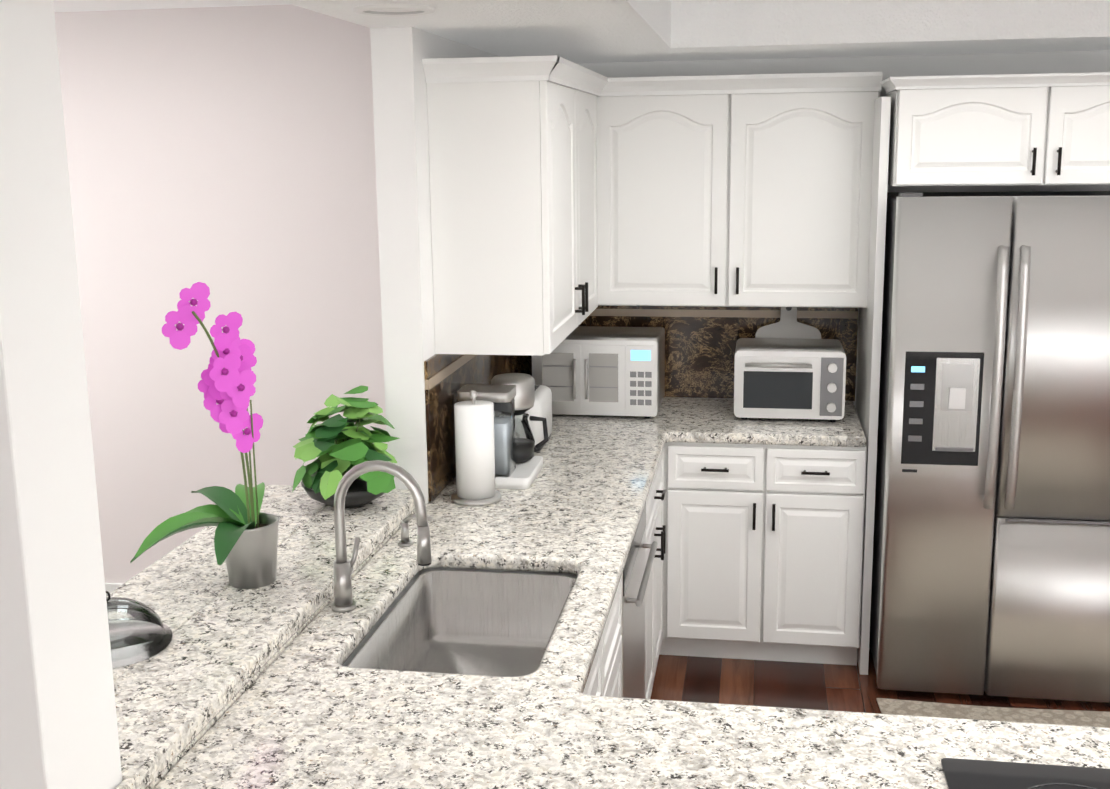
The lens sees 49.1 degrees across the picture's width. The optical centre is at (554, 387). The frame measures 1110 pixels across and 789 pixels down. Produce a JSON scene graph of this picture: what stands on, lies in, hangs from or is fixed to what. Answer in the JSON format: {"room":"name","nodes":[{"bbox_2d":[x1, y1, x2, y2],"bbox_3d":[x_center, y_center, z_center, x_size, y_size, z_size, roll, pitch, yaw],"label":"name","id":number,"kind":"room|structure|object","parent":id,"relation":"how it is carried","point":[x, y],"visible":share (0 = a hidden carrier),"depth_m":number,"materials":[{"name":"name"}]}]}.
{"room":"kitchen","nodes":[
{"label":"kitchen","id":0,"kind":"room"},
{"bbox_2d":[0,0,121,788],"bbox_3d":[-0.816,0.356,1.827,0.244,2.500,0.244,1,11,9],"label":"wall","id":1,"kind":"structure","parent":0,"point":[58,723],"depth_m":1.74,"materials":[{"name":"white paint"}]},
{"bbox_2d":[53,0,288,11],"bbox_3d":[1.264,-1.484,4.258,11.850,0.120,16.600,1,11,9],"label":"ceiling","id":2,"kind":"structure","parent":0,"point":[79,5],"depth_m":4.65,"materials":[{"name":"white paint"}]},
{"bbox_2d":[55,4,386,583],"bbox_3d":[-2.374,-0.295,5.236,4.260,2.500,0.130,1,11,9],"label":"wall","id":3,"kind":"structure","parent":0,"point":[226,155],"depth_m":4.92,"materials":[{"name":"white paint"}]},
{"bbox_2d":[105,583,121,593],"bbox_3d":[1.295,0.978,4.743,11.450,0.100,16.200,1,11,9],"label":"baseboard","id":4,"kind":"structure","parent":3,"relation":"attached to","point":[110,587],"depth_m":5.31,"materials":[{"name":"white"}]},
{"bbox_2d":[370,27,499,503],"bbox_3d":[-0.305,-0.146,4.343,0.120,2.500,1.630,1,11,9],"label":"wall","id":5,"kind":"structure","parent":0,"point":[399,86],"depth_m":3.48,"materials":[{"name":"white paint"}]},
{"bbox_2d":[424,354,531,501],"bbox_3d":[-0.237,-0.025,4.357,0.013,0.423,1.625,1,11,9],"label":"backsplash","id":6,"kind":"structure","parent":5,"relation":"attached to","point":[445,374],"depth_m":3.77,"materials":[{"name":"stone"}]},
{"bbox_2d":[422,55,601,355],"bbox_3d":[-0.096,-0.629,4.108,0.350,0.853,1.170,1,11,9],"label":"upper cabinet","id":7,"kind":"object","parent":5,"relation":"attached to","point":[566,197],"depth_m":3.57,"materials":[{"name":"white wood"}]},
{"bbox_2d":[279,0,1109,62],"bbox_3d":[2.291,-1.030,2.783,5.720,0.223,3.450,1,11,9],"label":"ceiling","id":8,"kind":"structure","parent":0,"point":[594,31],"depth_m":4.03,"materials":[{"name":"white paint"}]},
{"bbox_2d":[353,4,434,16],"bbox_3d":[-0.386,-0.922,2.916,0.198,0.046,0.198,1,11,9],"label":"recessed light","id":9,"kind":"object","parent":8,"relation":"in","point":[421,9],"visible":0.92,"depth_m":2.87,"materials":[{"name":"white"}]},
{"bbox_2d":[576,51,1109,408],"bbox_3d":[3.390,-0.244,4.602,7.320,2.500,0.130,1,11,9],"label":"wall","id":10,"kind":"structure","parent":0,"point":[1001,63],"depth_m":4.70,"materials":[{"name":"white paint"}]},
{"bbox_2d":[579,305,857,400],"bbox_3d":[0.570,-0.166,5.024,1.319,0.423,0.013,1,11,9],"label":"backsplash","id":11,"kind":"structure","parent":10,"relation":"attached to","point":[700,344],"depth_m":5.01,"materials":[{"name":"stone"}]},
{"bbox_2d":[602,72,885,310],"bbox_3d":[0.694,-0.758,4.711,1.045,0.853,0.349,1,11,9],"label":"upper cabinet","id":12,"kind":"object","parent":10,"relation":"attached to","point":[757,190],"depth_m":4.54,"materials":[{"name":"white wood"}]},
{"bbox_2d":[882,72,1109,190],"bbox_3d":[1.679,-0.915,4.341,0.965,0.360,0.679,1,11,9],"label":"upper cabinet","id":13,"kind":"object","parent":10,"relation":"attached to","point":[1050,128],"depth_m":4.04,"materials":[{"name":"white wood"}]},
{"bbox_2d":[650,643,1109,713],"bbox_3d":[1.296,1.086,4.764,11.850,0.120,16.600,1,11,9],"label":"floor","id":14,"kind":"structure","parent":0,"point":[820,686],"depth_m":4.43,"materials":[{"name":"brown wood"}]},
{"bbox_2d":[386,494,649,698],"bbox_3d":[-0.072,0.831,3.574,0.612,0.874,0.682,1,11,9],"label":"base cabinet","id":15,"kind":"object","parent":14,"relation":"on","point":[627,627],"depth_m":3.43,"materials":[{"name":"white wood"}]},
{"bbox_2d":[106,397,681,788],"bbox_3d":[-0.339,0.324,3.395,1.140,0.579,3.653,1,11,9],"label":"countertop","id":16,"kind":"structure","parent":15,"relation":"on","point":[460,679],"depth_m":2.69,"materials":[{"name":"stone"}]},
{"bbox_2d":[106,591,172,667],"bbox_3d":[-0.913,0.470,2.476,0.250,0.117,0.250,1,11,9],"label":"metal bowl","id":17,"kind":"object","parent":16,"relation":"on","point":[132,643],"visible":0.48,"depth_m":2.52,"materials":[{"name":"silver metal"}]},
{"bbox_2d":[130,282,279,588],"bbox_3d":[-0.799,0.105,2.785,0.310,0.710,0.540,1,11,9],"label":"orchid","id":18,"kind":"object","parent":16,"relation":"on","point":[246,539],"visible":1,"depth_m":2.71,"materials":[{"name":"pink plant"}]},
{"bbox_2d":[292,385,399,507],"bbox_3d":[-0.587,0.175,3.432,0.293,0.318,0.327,1,11,9],"label":"pothos","id":19,"kind":"object","parent":16,"relation":"on","point":[339,446],"visible":0.81,"depth_m":3.38,"materials":[{"name":"green plant"}]},
{"bbox_2d":[331,460,431,612],"bbox_3d":[-0.392,0.330,2.751,0.239,0.352,0.094,1,11,9],"label":"faucet","id":20,"kind":"object","parent":16,"relation":"on","point":[343,601],"depth_m":2.73,"materials":[{"name":"silver metal"}]},
{"bbox_2d":[397,513,432,546],"bbox_3d":[-0.370,0.375,3.212,0.096,0.085,0.039,1,11,9],"label":"soap dispenser","id":21,"kind":"object","parent":16,"relation":"on","point":[405,541],"depth_m":3.21,"materials":[{"name":"silver metal"}]},
{"bbox_2d":[451,390,500,505],"bbox_3d":[-0.237,0.170,3.604,0.150,0.332,0.150,1,11,9],"label":"paper towel holder","id":22,"kind":"object","parent":16,"relation":"on","point":[474,450],"visible":1,"depth_m":3.56,"materials":[{"name":"white paper"}]},
{"bbox_2d":[457,373,548,488],"bbox_3d":[-0.163,0.129,3.853,0.243,0.315,0.283,1,11,9],"label":"coffee maker","id":23,"kind":"object","parent":16,"relation":"on","point":[518,464],"visible":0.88,"depth_m":3.81,"materials":[{"name":"white plastic"}]},
{"bbox_2d":[496,385,551,451],"bbox_3d":[-0.113,0.103,4.283,0.170,0.190,0.298,1,11,9],"label":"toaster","id":24,"kind":"object","parent":16,"relation":"on","point":[542,407],"visible":0.19,"depth_m":4.17,"materials":[{"name":"white plastic"}]},
{"bbox_2d":[532,326,664,417],"bbox_3d":[0.177,-0.062,4.829,0.485,0.305,0.404,1,11,9],"label":"microwave","id":25,"kind":"object","parent":16,"relation":"on","point":[599,370],"visible":0.83,"depth_m":4.66,"materials":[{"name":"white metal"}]},
{"bbox_2d":[597,500,657,698],"bbox_3d":[0.220,0.829,3.548,0.116,0.857,0.620,1,11,9],"label":"dishwasher","id":26,"kind":"object","parent":15,"relation":"in","point":[635,576],"depth_m":3.48,"materials":[{"name":"silver metal"}]},
{"bbox_2d":[562,695,1109,788],"bbox_3d":[0.799,0.695,1.818,1.638,0.047,0.834,1,11,9],"label":"countertop","id":27,"kind":"structure","parent":15,"relation":"on","point":[622,743],"depth_m":2.10,"materials":[{"name":"stone"}]},
{"bbox_2d":[940,757,1109,788],"bbox_3d":[1.052,0.688,1.734,0.900,0.006,0.520,1,11,9],"label":"cooktop","id":28,"kind":"object","parent":27,"relation":"in","point":[955,773],"depth_m":2.00,"materials":[{"name":"black glass"}]},
{"bbox_2d":[583,646,625,697],"bbox_3d":[-0.188,1.072,2.911,0.611,0.660,0.810,1,11,9],"label":"base cabinet","id":29,"kind":"object","parent":14,"relation":"on","point":[607,675],"depth_m":2.90,"materials":[{"name":"white wood"}]},
{"bbox_2d":[649,443,665,697],"bbox_3d":[0.047,0.693,4.270,0.612,0.874,0.758,1,11,9],"label":"base cabinet","id":30,"kind":"object","parent":14,"relation":"on","point":[657,492],"depth_m":4.28,"materials":[{"name":"white wood"}]},
{"bbox_2d":[670,442,866,665],"bbox_3d":[0.824,0.578,4.804,0.715,0.874,0.619,1,11,9],"label":"base cabinet","id":31,"kind":"object","parent":14,"relation":"on","point":[747,551],"depth_m":4.50,"materials":[{"name":"white wood"}]},
{"bbox_2d":[674,398,865,446],"bbox_3d":[0.818,0.131,4.705,0.703,0.040,0.660,1,11,9],"label":"countertop","id":32,"kind":"structure","parent":31,"relation":"on","point":[700,420],"depth_m":4.50,"materials":[{"name":"stone"}]},
{"bbox_2d":[755,307,820,338],"bbox_3d":[0.940,-0.141,4.908,0.260,0.409,0.075,1,11,9],"label":"cutting board","id":33,"kind":"object","parent":32,"relation":"on","point":[787,326],"visible":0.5,"depth_m":4.89,"materials":[{"name":"grey plastic"}]},
{"bbox_2d":[734,338,845,421],"bbox_3d":[0.902,-0.028,4.697,0.410,0.270,0.362,1,11,9],"label":"toaster oven","id":34,"kind":"object","parent":32,"relation":"on","point":[790,378],"visible":1,"depth_m":4.56,"materials":[{"name":"silver metal"}]},
{"bbox_2d":[869,191,1109,702],"bbox_3d":[1.660,0.177,4.440,0.932,1.780,0.856,1,11,9],"label":"refrigerator","id":35,"kind":"object","parent":14,"relation":"on","point":[991,561],"visible":1,"depth_m":4.12,"materials":[{"name":"grey metal"}]},
{"bbox_2d":[876,698,1109,727],"bbox_3d":[1.590,1.165,3.952,1.012,0.032,0.611,1,11,9],"label":"area rug","id":36,"kind":"object","parent":14,"relation":"on","point":[1024,715],"visible":0.31,"depth_m":4.20,"materials":[{"name":"beige fabric"}]}
]}

